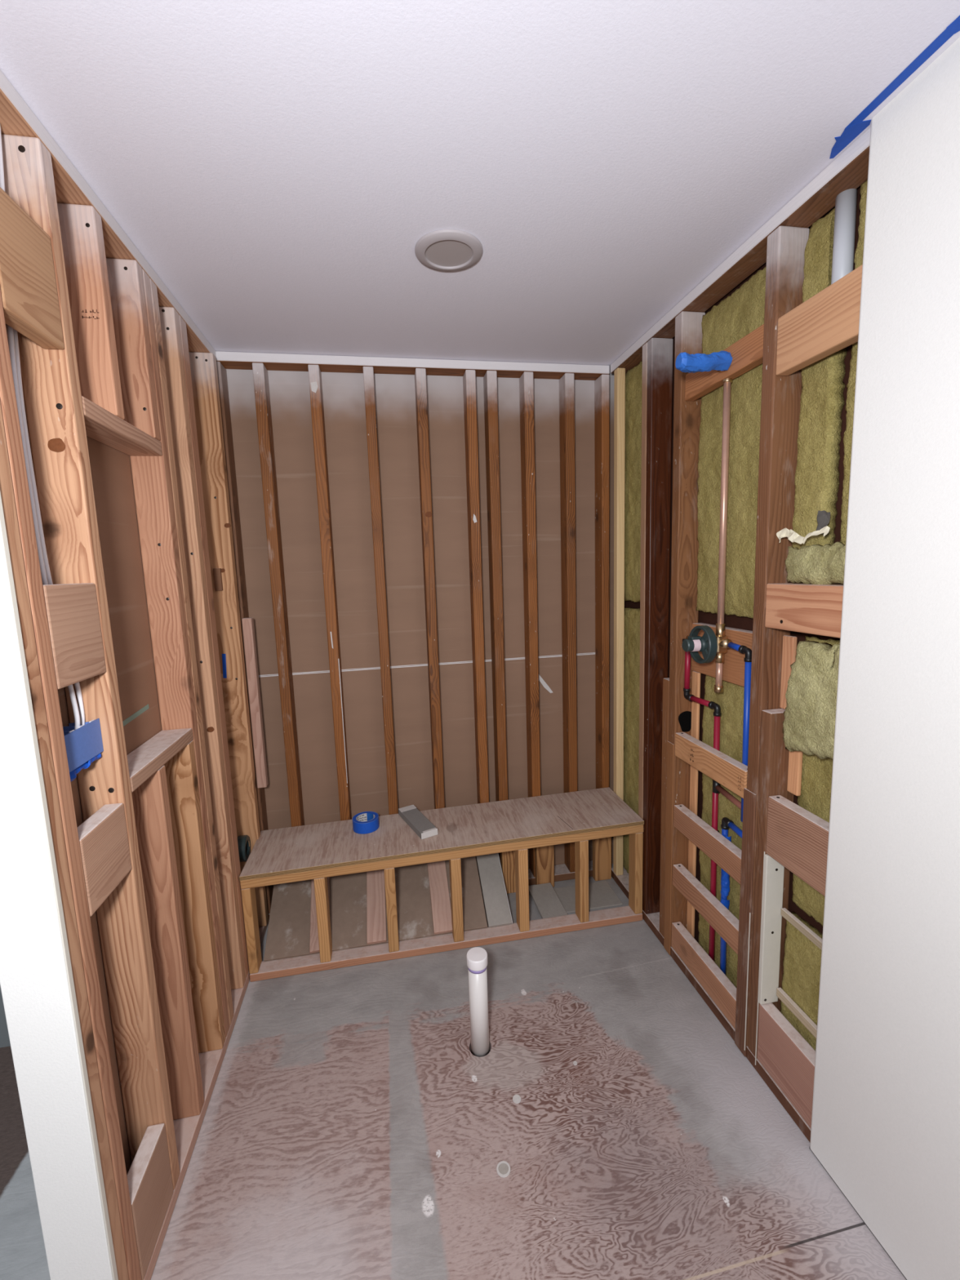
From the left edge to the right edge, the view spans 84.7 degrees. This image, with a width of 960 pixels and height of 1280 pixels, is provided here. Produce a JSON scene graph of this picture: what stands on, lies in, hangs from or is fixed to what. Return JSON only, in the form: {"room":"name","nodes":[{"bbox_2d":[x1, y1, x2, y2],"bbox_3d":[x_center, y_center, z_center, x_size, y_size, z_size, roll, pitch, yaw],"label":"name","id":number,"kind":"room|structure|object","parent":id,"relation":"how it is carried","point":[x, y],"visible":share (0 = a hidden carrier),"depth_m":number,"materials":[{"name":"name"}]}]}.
{"room":"building under construction","nodes":[
{"label":"building under construction","id":0,"kind":"room"},
{"bbox_2d":[0,985,10,1047],"bbox_3d":[-1.800,0.182,1.613,1.598,2.440,0.020,-3,8,-10],"label":"wall","id":1,"kind":"structure","parent":0,"point":[4,1035],"depth_m":1.78,"materials":[{"name":"grey paint"}]},
{"bbox_2d":[5,324,162,1175],"bbox_3d":[-0.979,0.158,1.596,0.012,2.440,1.439,-3,8,-10],"label":"wall","id":2,"kind":"structure","parent":0,"point":[111,471],"depth_m":1.40,"materials":[{"name":"wood"}]},
{"bbox_2d":[0,533,113,1279],"bbox_3d":[-0.807,0.247,0.894,0.105,2.440,0.013,-3,8,-10],"label":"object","id":3,"kind":"structure","parent":2,"relation":"attached to","point":[34,984],"depth_m":0.94,"materials":[{"name":"paint"}]},
{"bbox_2d":[0,492,118,1279],"bbox_3d":[-0.753,0.244,0.903,0.002,2.440,0.012,-3,8,-10],"label":"trim","id":4,"kind":"structure","parent":2,"relation":"attached to","point":[2,526],"depth_m":0.93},
{"bbox_2d":[81,395,162,455],"bbox_3d":[-0.912,-0.517,1.296,0.088,0.040,0.401,-3,8,-10],"label":"header","id":5,"kind":"object","parent":2,"relation":"attached to","point":[101,425],"visible":0.76,"depth_m":1.29,"materials":[{"name":"brown wood"}]},
{"bbox_2d":[57,203,124,419],"bbox_3d":[-0.915,-0.758,1.231,0.088,0.454,0.041,-3,8,-10],"label":"stud","id":6,"kind":"object","parent":5,"relation":"on","point":[81,225],"visible":0.85,"depth_m":1.22,"materials":[{"name":"brown wood"}]},
{"bbox_2d":[106,257,160,440],"bbox_3d":[-0.952,-0.785,1.438,0.088,0.454,0.041,-3,8,-10],"label":"stud","id":7,"kind":"object","parent":5,"relation":"on","point":[126,281],"visible":0.79,"depth_m":1.42,"materials":[{"name":"brown wood"}]},
{"bbox_2d":[0,69,215,355],"bbox_3d":[-0.959,-1.028,1.400,0.088,0.037,1.346,-3,8,-10],"label":"plate","id":8,"kind":"object","parent":7,"relation":"on","point":[16,117],"visible":0.51,"depth_m":1.16,"materials":[{"name":"brown wood"}]},
{"bbox_2d":[127,728,193,792],"bbox_3d":[-0.885,0.314,1.408,0.088,0.037,0.401,-3,8,-10],"label":"sill","id":9,"kind":"structure","parent":2,"relation":"attached to","point":[145,760],"depth_m":1.40,"materials":[{"name":"brown wood"}]},
{"bbox_2d":[226,368,613,875],"bbox_3d":[-0.193,0.015,2.464,1.890,2.440,0.012,-3,8,-10],"label":"wall","id":10,"kind":"structure","parent":0,"point":[343,393],"depth_m":2.41,"materials":[{"name":"wood"}]},
{"bbox_2d":[258,652,595,677],"bbox_3d":[-0.193,0.112,2.469,1.620,0.017,0.001,-3,8,-10],"label":"tape","id":11,"kind":"object","parent":10,"relation":"attached to","point":[355,669],"visible":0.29,"depth_m":2.44,"materials":[{"name":"white"}]},
{"bbox_2d":[0,863,906,1279],"bbox_3d":[-0.540,1.573,0.320,3.480,0.050,4.820,-3,8,-10],"label":"floor","id":12,"kind":"structure","parent":0,"point":[352,1128],"depth_m":1.44,"materials":[{"name":"concrete"}]},
{"bbox_2d":[143,920,268,1279],"bbox_3d":[-0.882,1.350,1.721,0.088,0.037,1.346,-3,8,-10],"label":"plate","id":13,"kind":"object","parent":12,"relation":"on","point":[187,1130],"visible":0.3,"depth_m":1.49,"materials":[{"name":"brown wood"}]},
{"bbox_2d":[0,401,128,1279],"bbox_3d":[-0.805,0.243,0.923,0.088,2.362,0.040,-3,8,-10],"label":"stud","id":14,"kind":"object","parent":13,"relation":"on","point":[6,491],"visible":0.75,"depth_m":0.95,"materials":[{"name":"brown wood"}]},
{"bbox_2d":[0,288,142,1279],"bbox_3d":[-0.812,0.238,0.963,0.088,2.362,0.040,-3,8,-10],"label":"stud","id":15,"kind":"object","parent":13,"relation":"on","point":[7,393],"visible":0.42,"depth_m":0.97,"materials":[{"name":"brown wood"}]},
{"bbox_2d":[77,803,131,916],"bbox_3d":[-0.800,0.455,1.103,0.040,0.161,0.173,-3,8,-10],"label":"blocking","id":16,"kind":"object","parent":15,"relation":"attached to","point":[103,837],"visible":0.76,"depth_m":1.09,"materials":[{"name":"brown wood"}]},
{"bbox_2d":[1,134,179,1190],"bbox_3d":[-0.850,0.211,1.173,0.088,2.362,0.042,-3,8,-10],"label":"stud","id":17,"kind":"object","parent":13,"relation":"on","point":[52,396],"visible":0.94,"depth_m":1.14,"materials":[{"name":"brown wood"}]},
{"bbox_2d":[0,186,64,349],"bbox_3d":[-0.836,-0.671,0.952,0.039,0.208,0.173,-3,8,-10],"label":"blocking","id":18,"kind":"object","parent":17,"relation":"attached to","point":[28,284],"visible":1,"depth_m":0.95,"materials":[{"name":"brown wood"}]},
{"bbox_2d":[13,328,84,724],"bbox_3d":[-0.876,-0.380,1.038,0.017,1.154,0.062,-3,8,-10],"label":"electrical cable","id":19,"kind":"object","parent":17,"relation":"attached to","point":[77,688],"visible":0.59,"depth_m":1.02,"materials":[{"name":"white plastic"}]},
{"bbox_2d":[42,582,106,688],"bbox_3d":[-0.814,-0.013,1.040,0.038,0.193,0.173,-3,8,-10],"label":"blocking","id":20,"kind":"object","parent":17,"relation":"attached to","point":[72,609],"visible":0.76,"depth_m":1.03,"materials":[{"name":"brown wood"}]},
{"bbox_2d":[62,718,103,781],"bbox_3d":[-0.844,0.232,1.072,0.059,0.102,0.162,-3,8,-10],"label":"electrical box","id":21,"kind":"object","parent":17,"relation":"attached to","point":[84,744],"visible":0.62,"depth_m":1.09,"materials":[{"name":"blue"}]},
{"bbox_2d":[0,123,79,729],"bbox_3d":[-0.865,-0.377,1.018,0.014,1.154,0.064,-3,8,-10],"label":"electrical cable","id":22,"kind":"object","parent":21,"relation":"attached to","point":[9,330],"visible":0.44,"depth_m":0.99,"materials":[{"name":"white plastic"}]},
{"bbox_2d":[127,1123,173,1279],"bbox_3d":[-0.773,1.293,1.216,0.040,0.200,0.173,-3,8,-10],"label":"blocking","id":23,"kind":"object","parent":13,"relation":"on","point":[149,1180],"visible":0.84,"depth_m":1.21,"materials":[{"name":"brown wood"}]},
{"bbox_2d":[131,765,204,1119],"bbox_3d":[-0.862,0.847,1.446,0.088,1.029,0.041,-3,8,-10],"label":"stud","id":24,"kind":"object","parent":13,"relation":"on","point":[151,805],"visible":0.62,"depth_m":1.43,"materials":[{"name":"brown wood"}]},
{"bbox_2d":[129,269,230,1037],"bbox_3d":[-0.929,0.154,1.609,0.088,2.362,0.046,-3,8,-10],"label":"stud","id":25,"kind":"object","parent":13,"relation":"on","point":[151,474],"visible":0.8,"depth_m":1.55,"materials":[{"name":"brown wood"}]},
{"bbox_2d":[149,278,233,1026],"bbox_3d":[-0.938,0.149,1.655,0.088,2.362,0.047,-3,8,-10],"label":"stud","id":26,"kind":"object","parent":13,"relation":"on","point":[153,287],"visible":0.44,"depth_m":1.64,"materials":[{"name":"brown wood"}]},
{"bbox_2d":[163,740,225,1053],"bbox_3d":[-0.900,0.820,1.654,0.088,1.029,0.041,-3,8,-10],"label":"stud","id":27,"kind":"object","parent":13,"relation":"on","point":[180,769],"visible":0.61,"depth_m":1.64,"materials":[{"name":"brown wood"}]},
{"bbox_2d":[159,306,245,989],"bbox_3d":[-0.967,0.127,1.818,0.088,2.362,0.048,-3,8,-10],"label":"stud","id":28,"kind":"object","parent":13,"relation":"on","point":[169,317],"visible":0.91,"depth_m":1.78,"materials":[{"name":"brown wood"}]},
{"bbox_2d":[178,315,248,977],"bbox_3d":[-0.977,0.120,1.872,0.088,2.362,0.061,-3,8,-10],"label":"stud","id":29,"kind":"object","parent":13,"relation":"on","point":[182,323],"visible":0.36,"depth_m":1.85,"materials":[{"name":"brown wood"}]},
{"bbox_2d":[188,351,268,926],"bbox_3d":[-1.022,0.083,2.160,0.104,2.362,0.046,-3,8,-10],"label":"stud","id":30,"kind":"object","parent":13,"relation":"on","point":[203,366],"visible":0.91,"depth_m":2.11,"materials":[{"name":"brown wood"}]},
{"bbox_2d":[237,835,250,862],"bbox_3d":[-0.989,0.870,2.197,0.039,0.104,0.104,-3,8,-10],"label":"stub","id":31,"kind":"object","parent":30,"relation":"attached to","point":[244,850],"visible":0.89,"depth_m":2.17,"materials":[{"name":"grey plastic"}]},
{"bbox_2d":[239,786,644,982],"bbox_3d":[-0.125,1.027,2.320,1.635,0.468,0.362,-3,8,-10],"label":"shower bench","id":32,"kind":"object","parent":12,"relation":"on","point":[317,852],"depth_m":2.21,"materials":[{"name":"brown wood"}]},
{"bbox_2d":[309,876,329,953],"bbox_3d":[-0.682,1.152,2.248,0.077,0.184,0.290,-4,8,-13],"label":"board","id":33,"kind":"object","parent":32,"relation":"on","point":[314,944],"visible":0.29,"depth_m":2.20,"materials":[{"name":"brown wood"}]},
{"bbox_2d":[352,811,379,834],"bbox_3d":[-0.499,0.798,2.303,0.112,0.049,0.112,-3,8,-10],"label":"tape roll","id":34,"kind":"object","parent":32,"relation":"on","point":[366,822],"visible":1,"depth_m":2.27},
{"bbox_2d":[263,856,487,961],"bbox_3d":[-0.442,1.151,2.299,0.908,0.180,0.287,-3,8,-10],"label":"drywall offcut","id":35,"kind":"object","parent":32,"relation":"on","point":[288,934],"visible":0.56,"depth_m":2.27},
{"bbox_2d":[366,869,386,944],"bbox_3d":[-0.451,1.139,2.288,0.079,0.184,0.290,-3,8,-10],"label":"board","id":36,"kind":"object","parent":32,"relation":"on","point":[375,886],"visible":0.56,"depth_m":2.26,"materials":[{"name":"brown wood"}]},
{"bbox_2d":[398,804,437,839],"bbox_3d":[-0.276,0.796,2.313,0.074,0.029,0.271,-7,9,-29],"label":"block","id":37,"kind":"object","parent":32,"relation":"on","point":[412,816],"visible":1,"depth_m":2.28,"materials":[{"name":"paint"}]},
{"bbox_2d":[426,860,452,934],"bbox_3d":[-0.179,1.124,2.335,0.082,0.184,0.290,-3,8,-10],"label":"board","id":38,"kind":"object","parent":32,"relation":"on","point":[437,877],"visible":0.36,"depth_m":2.31,"materials":[{"name":"brown wood"}]},
{"bbox_2d":[466,946,489,1057],"bbox_3d":[-0.004,1.197,1.714,0.068,0.386,0.068,-3,8,-10],"label":"drain pipe","id":39,"kind":"object","parent":12,"relation":"in","point":[477,957],"visible":0.93,"depth_m":1.69,"materials":[{"name":"white plastic"}]},
{"bbox_2d":[528,868,535,885],"bbox_3d":[0.247,1.193,2.613,0.046,0.037,0.135,-3,8,-10],"label":"plate","id":40,"kind":"object","parent":12,"relation":"on","point":[531,880],"depth_m":2.60,"materials":[{"name":"brown wood"}]},
{"bbox_2d":[216,361,273,914],"bbox_3d":[-1.014,0.068,2.269,0.042,2.362,0.088,-3,8,-10],"label":"stud","id":41,"kind":"object","parent":40,"relation":"on","point":[221,371],"visible":0.26,"depth_m":2.18,"materials":[{"name":"brown wood"}]},
{"bbox_2d":[241,617,268,787],"bbox_3d":[-0.956,0.273,2.240,0.038,0.735,0.038,-3,8,-10],"label":"block","id":42,"kind":"object","parent":41,"relation":"attached to","point":[248,629],"visible":1,"depth_m":2.22,"materials":[{"name":"brown wood"}]},
{"bbox_2d":[252,362,304,826],"bbox_3d":[-0.856,0.059,2.297,0.043,2.362,0.088,-3,8,-10],"label":"stud","id":43,"kind":"object","parent":40,"relation":"on","point":[260,378],"visible":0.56,"depth_m":2.23,"materials":[{"name":"brown wood"}]},
{"bbox_2d":[307,364,351,820],"bbox_3d":[-0.645,0.048,2.333,0.043,2.362,0.090,-3,8,-10],"label":"stud","id":44,"kind":"object","parent":40,"relation":"on","point":[314,372],"visible":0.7,"depth_m":2.26,"materials":[{"name":"brown wood"}]},
{"bbox_2d":[363,366,398,814],"bbox_3d":[-0.431,0.035,2.371,0.042,2.362,0.088,-3,8,-10],"label":"stud","id":45,"kind":"object","parent":40,"relation":"on","point":[368,373],"visible":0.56,"depth_m":2.29,"materials":[{"name":"brown wood"}]},
{"bbox_2d":[414,368,444,808],"bbox_3d":[-0.218,0.024,2.407,0.043,2.362,0.090,-3,8,-10],"label":"stud","id":46,"kind":"object","parent":40,"relation":"on","point":[420,388],"visible":0.78,"depth_m":2.33,"materials":[{"name":"brown wood"}]},
{"bbox_2d":[215,351,609,380],"bbox_3d":[-0.246,-1.166,2.249,1.662,0.037,0.088,-3,8,-10],"label":"plate","id":47,"kind":"object","parent":46,"relation":"on","point":[229,360],"visible":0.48,"depth_m":2.21,"materials":[{"name":"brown wood"}]},
{"bbox_2d":[462,369,488,803],"bbox_3d":[-0.010,0.012,2.443,0.043,2.362,0.090,-3,8,-10],"label":"stud","id":48,"kind":"object","parent":40,"relation":"on","point":[469,375],"visible":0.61,"depth_m":2.37,"materials":[{"name":"brown wood"}]},
{"bbox_2d":[483,370,507,865],"bbox_3d":[0.081,0.007,2.460,0.044,2.362,0.088,-3,8,-10],"label":"stud","id":49,"kind":"object","parent":40,"relation":"on","point":[490,379],"visible":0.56,"depth_m":2.39,"materials":[{"name":"brown wood"}]},
{"bbox_2d":[519,371,540,877],"bbox_3d":[0.242,-0.002,2.488,0.043,2.362,0.088,-3,8,-10],"label":"stud","id":50,"kind":"object","parent":40,"relation":"on","point":[527,476],"visible":0.77,"depth_m":2.42,"materials":[{"name":"brown wood"}]},
{"bbox_2d":[528,882,568,918],"bbox_3d":[0.313,1.213,2.440,0.117,0.027,0.246,-3,8,-12],"label":"tile offcut","id":51,"kind":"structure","parent":12,"relation":"on","point":[547,901],"depth_m":2.44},
{"bbox_2d":[554,863,575,881],"bbox_3d":[0.412,1.183,2.643,0.119,0.037,0.138,-3,8,-10],"label":"plate","id":52,"kind":"object","parent":12,"relation":"on","point":[562,873],"depth_m":2.64,"materials":[{"name":"brown wood"}]},
{"bbox_2d":[559,373,577,872],"bbox_3d":[0.426,-0.013,2.520,0.043,2.362,0.088,-3,8,-10],"label":"stud","id":53,"kind":"object","parent":52,"relation":"on","point":[566,392],"visible":0.89,"depth_m":2.46,"materials":[{"name":"brown wood"}]},
{"bbox_2d":[553,880,622,913],"bbox_3d":[0.507,1.215,2.495,0.275,0.008,0.185,-3,8,-10],"label":"tile offcut","id":54,"kind":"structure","parent":12,"relation":"on","point":[601,895],"depth_m":2.48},
{"bbox_2d":[588,860,592,876],"bbox_3d":[0.561,1.175,2.669,0.069,0.037,0.134,-3,8,-10],"label":"plate","id":55,"kind":"object","parent":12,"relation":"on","point":[590,862],"depth_m":2.66,"materials":[{"name":"brown wood"}]},
{"bbox_2d":[594,374,609,788],"bbox_3d":[0.592,-0.022,2.549,0.038,2.362,0.088,-3,8,-10],"label":"stud","id":56,"kind":"object","parent":55,"relation":"on","point":[602,384],"visible":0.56,"depth_m":2.48,"materials":[{"name":"brown wood"}]},
{"bbox_2d":[611,866,628,898],"bbox_3d":[0.703,1.186,2.545,0.093,0.039,0.246,-3,8,-10],"label":"plate","id":57,"kind":"object","parent":12,"relation":"on","point":[622,881],"depth_m":2.56,"materials":[{"name":"brown wood"}]},
{"bbox_2d":[613,368,625,875],"bbox_3d":[0.647,-0.012,2.453,0.037,2.360,0.038,-3,8,-10],"label":"strip","id":58,"kind":"object","parent":57,"relation":"on","point":[620,373],"visible":1,"depth_m":2.41,"materials":[{"name":"brown wood"}]},
{"bbox_2d":[638,342,647,819],"bbox_3d":[0.718,0.019,2.205,0.088,2.360,0.040,-3,8,-10],"label":"stud","id":59,"kind":"object","parent":57,"relation":"on","point":[644,388],"visible":0.24,"depth_m":2.15,"materials":[{"name":"brown wood"}]},
{"bbox_2d":[642,337,672,914],"bbox_3d":[0.725,0.025,2.166,0.088,2.360,0.038,-3,8,-10],"label":"stud","id":60,"kind":"object","parent":57,"relation":"on","point":[660,350],"visible":0.83,"depth_m":2.12,"materials":[{"name":"brown wood"}]},
{"bbox_2d":[659,677,669,937],"bbox_3d":[0.758,0.681,2.098,0.057,1.075,0.046,-3,8,-10],"label":"stud","id":61,"kind":"object","parent":57,"relation":"on","point":[665,681],"visible":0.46,"depth_m":2.08,"materials":[{"name":"brown wood"}]},
{"bbox_2d":[663,311,705,955],"bbox_3d":[0.763,0.070,1.950,0.092,2.395,0.089,-3,8,-10],"label":"stud","id":62,"kind":"object","parent":57,"relation":"on","point":[688,328],"depth_m":1.93,"materials":[{"name":"brown wood"}]},
{"bbox_2d":[672,863,738,954],"bbox_3d":[0.804,0.938,1.863,0.038,0.085,0.398,-3,8,-10],"label":"blocking","id":63,"kind":"object","parent":62,"relation":"attached to","point":[717,916],"visible":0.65,"depth_m":1.84,"materials":[{"name":"brown wood"}]},
{"bbox_2d":[673,804,741,884],"bbox_3d":[0.796,0.697,1.830,0.038,0.088,0.398,-3,8,-10],"label":"blocking","id":64,"kind":"object","parent":62,"relation":"attached to","point":[719,849],"visible":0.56,"depth_m":1.80,"materials":[{"name":"brown wood"}]},
{"bbox_2d":[675,732,747,798],"bbox_3d":[0.786,0.415,1.792,0.039,0.091,0.398,-3,8,-10],"label":"blocking","id":65,"kind":"object","parent":62,"relation":"attached to","point":[729,772],"visible":0.84,"depth_m":1.76,"materials":[{"name":"brown wood"}]},
{"bbox_2d":[691,622,752,686],"bbox_3d":[0.834,0.050,1.752,0.038,0.176,0.402,-3,8,-10],"label":"blocking","id":66,"kind":"object","parent":62,"relation":"attached to","point":[733,668],"visible":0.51,"depth_m":1.72,"materials":[{"name":"brown wood"}]},
{"bbox_2d":[681,623,732,663],"bbox_3d":[0.729,0.005,1.783,0.135,0.130,0.224,-3,8,-10],"label":"mixing valve","id":67,"kind":"object","parent":66,"relation":"attached to","point":[712,646],"visible":1,"depth_m":1.71,"materials":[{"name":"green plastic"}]},
{"bbox_2d":[716,370,732,623],"bbox_3d":[0.765,-0.447,1.654,0.046,0.806,0.047,-3,8,-10],"label":"copper riser","id":68,"kind":"object","parent":67,"relation":"attached to","point":[726,382],"visible":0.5,"depth_m":1.66,"materials":[{"name":"gold metal"}]},
{"bbox_2d":[675,351,732,373],"bbox_3d":[0.663,-0.827,1.562,0.186,0.066,0.053,-5,8,-19],"label":"pipe","id":69,"kind":"object","parent":68,"relation":"attached to","point":[722,360],"visible":1,"depth_m":1.54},
{"bbox_2d":[684,324,764,400],"bbox_3d":[0.760,-0.844,1.623,0.038,0.086,0.402,-3,8,-10],"label":"blocking","id":70,"kind":"object","parent":62,"relation":"attached to","point":[747,353],"visible":0.55,"depth_m":1.56,"materials":[{"name":"brown wood"}]},
{"bbox_2d":[683,651,741,961],"bbox_3d":[0.822,0.632,1.817,0.035,1.221,0.390,-4,8,-13],"label":"pipe","id":71,"kind":"object","parent":57,"relation":"on","point":[717,788],"visible":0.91,"depth_m":1.84,"materials":[{"name":"red"}]},
{"bbox_2d":[728,641,751,822],"bbox_3d":[0.823,0.295,1.669,0.039,0.572,0.092,-3,8,-10],"label":"pipe","id":72,"kind":"object","parent":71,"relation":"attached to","point":[742,649],"visible":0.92,"depth_m":1.62,"materials":[{"name":"blue"}]},
{"bbox_2d":[734,226,809,1056],"bbox_3d":[0.841,0.127,1.511,0.095,2.395,0.096,-3,8,-10],"label":"stud","id":73,"kind":"object","parent":57,"relation":"on","point":[780,401],"depth_m":1.45,"materials":[{"name":"brown wood"}]},
{"bbox_2d":[610,127,871,373],"bbox_3d":[0.751,-1.118,1.651,0.088,0.037,1.439,-3,8,-10],"label":"plate","id":74,"kind":"object","parent":73,"relation":"on","point":[850,170],"visible":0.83,"depth_m":1.41,"materials":[{"name":"brown wood"}]},
{"bbox_2d":[831,188,857,284],"bbox_3d":[0.867,-0.905,1.258,0.043,0.286,0.043,-3,8,-10],"label":"vent pipe","id":75,"kind":"object","parent":74,"relation":"attached to","point":[846,202],"visible":0.66,"depth_m":1.24,"materials":[{"name":"grey"}]},
{"bbox_2d":[764,582,843,638],"bbox_3d":[0.871,-0.075,1.293,0.089,0.122,0.374,-3,8,-10],"label":"blocking","id":76,"kind":"object","parent":73,"relation":"attached to","point":[801,607],"visible":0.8,"depth_m":1.33,"materials":[{"name":"brown wood"}]},
{"bbox_2d":[784,542,845,584],"bbox_3d":[0.855,-0.181,1.263,0.043,0.109,0.359,-3,8,-10],"label":"insulation batt","id":77,"kind":"object","parent":76,"relation":"on","point":[814,564],"visible":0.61,"depth_m":1.31,"materials":[{"name":"fabric"}]},
{"bbox_2d":[776,525,830,544],"bbox_3d":[0.828,-0.271,1.361,0.025,0.047,0.170,-3,8,-10],"label":"paper scrap","id":78,"kind":"object","parent":77,"relation":"on","point":[792,535],"visible":1,"depth_m":1.37,"materials":[{"name":"beige"}]},
{"bbox_2d":[775,264,862,375],"bbox_3d":[0.827,-0.744,1.199,0.038,0.141,0.374,-3,8,-10],"label":"blocking","id":79,"kind":"object","parent":73,"relation":"attached to","point":[826,323],"visible":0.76,"depth_m":1.24,"materials":[{"name":"brown wood"}]},
{"bbox_2d":[747,708,803,1065],"bbox_3d":[0.873,0.754,1.550,0.089,1.112,0.083,-3,8,-10],"label":"stud","id":80,"kind":"object","parent":57,"relation":"on","point":[774,756],"depth_m":1.52,"materials":[{"name":"brown wood"}]},
{"bbox_2d":[765,795,829,896],"bbox_3d":[0.872,0.550,1.353,0.040,0.176,0.334,-3,8,-10],"label":"blocking","id":81,"kind":"object","parent":80,"relation":"attached to","point":[797,838],"visible":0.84,"depth_m":1.40,"materials":[{"name":"brown wood"}]},
{"bbox_2d":[642,910,663,946],"bbox_3d":[0.758,1.227,2.225,0.089,0.039,0.218,-3,8,-10],"label":"plate","id":82,"kind":"object","parent":12,"relation":"on","point":[651,921],"depth_m":2.26,"materials":[{"name":"brown wood"}]},
{"bbox_2d":[720,817,742,975],"bbox_3d":[0.852,0.928,1.757,0.027,0.648,0.165,-3,8,-10],"label":"pipe","id":83,"kind":"object","parent":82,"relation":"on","point":[726,823],"visible":0.61,"depth_m":1.79,"materials":[{"name":"blue"}]},
{"bbox_2d":[670,946,734,1040],"bbox_3d":[0.789,1.271,1.895,0.031,0.039,0.427,-3,8,-10],"label":"plate","id":84,"kind":"object","parent":12,"relation":"on","point":[706,997],"depth_m":1.88,"materials":[{"name":"brown wood"}]},
{"bbox_2d":[671,921,736,1029],"bbox_3d":[0.812,1.191,1.897,0.038,0.104,0.398,-3,8,-10],"label":"blocking","id":85,"kind":"object","parent":84,"relation":"on","point":[720,988],"visible":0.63,"depth_m":1.87,"materials":[{"name":"brown wood"}]},
{"bbox_2d":[746,1045,810,1142],"bbox_3d":[0.855,1.319,1.525,0.030,0.039,0.280,-3,8,-10],"label":"plate","id":86,"kind":"object","parent":12,"relation":"on","point":[766,1077],"depth_m":1.52,"materials":[{"name":"brown wood"}]},
{"bbox_2d":[756,1002,815,1128],"bbox_3d":[0.893,1.208,1.442,0.040,0.190,0.334,-3,8,-10],"label":"blocking","id":87,"kind":"object","parent":86,"relation":"on","point":[785,1055],"visible":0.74,"depth_m":1.49,"materials":[{"name":"brown wood"}]},
{"bbox_2d":[758,853,784,1004],"bbox_3d":[0.860,0.855,1.554,0.059,0.476,0.013,-3,8,-10],"label":"board","id":88,"kind":"object","parent":87,"relation":"on","point":[773,877],"visible":0.9,"depth_m":1.55,"materials":[{"name":"white wood"}]},
{"bbox_2d":[0,0,959,372],"bbox_3d":[-0.621,-0.909,-0.015,3.480,0.080,4.820,-3,8,-10],"label":"ceiling","id":89,"kind":"structure","parent":0,"point":[281,167],"depth_m":1.09,"materials":[{"name":"paint"}]},
{"bbox_2d":[414,229,482,271],"bbox_3d":[-0.087,-1.079,1.469,0.189,0.012,0.189,-3,8,-10],"label":"recessed light","id":90,"kind":"object","parent":89,"relation":"in","point":[442,250],"visible":1,"depth_m":1.46,"materials":[{"name":"grey"}]},
{"bbox_2d":[829,15,959,159],"bbox_3d":[0.810,-1.038,0.906,0.049,0.001,0.543,-3,8,-10],"label":"tape","id":91,"kind":"object","parent":89,"relation":"attached to","point":[857,126],"visible":1,"depth_m":1.01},
{"bbox_2d":[622,186,861,942],"bbox_3d":[0.900,0.099,1.582,0.013,2.440,2.144,-3,8,-10],"label":"wall","id":92,"kind":"structure","parent":0,"point":[745,623],"depth_m":1.72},
{"bbox_2d":[622,607,639,873],"bbox_3d":[0.736,0.516,2.439,0.056,1.317,0.290,-3,8,-10],"label":"insulation batt","id":93,"kind":"object","parent":92,"relation":"attached to","point":[632,615],"visible":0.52,"depth_m":2.45,"materials":[{"name":"fabric"}]},
{"bbox_2d":[624,361,642,602],"bbox_3d":[0.699,-0.670,2.280,0.055,1.017,0.288,-3,8,-10],"label":"insulation batt","id":94,"kind":"object","parent":92,"relation":"attached to","point":[633,376],"visible":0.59,"depth_m":2.31,"materials":[{"name":"fabric"}]},
{"bbox_2d":[697,674,744,987],"bbox_3d":[0.866,0.695,1.819,0.034,1.122,0.364,-3,8,-10],"label":"insulation batt","id":95,"kind":"object","parent":92,"relation":"attached to","point":[731,701],"visible":0.3,"depth_m":1.82,"materials":[{"name":"fabric"}]},
{"bbox_2d":[695,266,766,617],"bbox_3d":[0.813,-0.581,1.666,0.049,1.014,0.406,-3,8,-10],"label":"insulation batt","id":96,"kind":"object","parent":92,"relation":"attached to","point":[739,314],"visible":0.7,"depth_m":1.66,"materials":[{"name":"fabric"}]},
{"bbox_2d":[776,907,822,1050],"bbox_3d":[0.943,1.053,1.427,0.057,0.505,0.338,-3,8,-10],"label":"insulation batt","id":97,"kind":"object","parent":92,"relation":"attached to","point":[802,961],"depth_m":1.49,"materials":[{"name":"fabric"}]},
{"bbox_2d":[782,640,839,759],"bbox_3d":[0.857,0.164,1.300,0.057,0.314,0.297,-3,8,-10],"label":"insulation batt","id":98,"kind":"object","parent":92,"relation":"attached to","point":[811,695],"visible":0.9,"depth_m":1.32,"materials":[{"name":"fabric"}]},
{"bbox_2d":[791,635,839,926],"bbox_3d":[0.935,0.401,1.342,0.030,0.799,0.340,-3,8,-10],"label":"insulation batt","id":99,"kind":"object","parent":92,"relation":"attached to","point":[815,797],"visible":0.16,"depth_m":1.44,"materials":[{"name":"fabric"}]},
{"bbox_2d":[791,208,847,548],"bbox_3d":[0.870,-0.604,1.356,0.041,0.905,0.123,-3,8,-10],"label":"insulation batt","id":100,"kind":"object","parent":92,"relation":"attached to","point":[816,479],"visible":0.67,"depth_m":1.34,"materials":[{"name":"fabric"}]},
{"bbox_2d":[840,179,867,545],"bbox_3d":[0.904,-0.581,1.153,0.046,0.910,0.233,-3,8,-10],"label":"insulation batt","id":101,"kind":"object","parent":92,"relation":"attached to","point":[847,437],"visible":0.09,"depth_m":1.24,"materials":[{"name":"fabric"}]},
{"bbox_2d":[809,37,959,1279],"bbox_3d":[1.129,0.347,-0.341,0.012,2.434,3.246,-3,8,-10],"label":"wall","id":102,"kind":"structure","parent":0,"point":[886,1115],"depth_m":1.08,"materials":[{"name":"paint"}]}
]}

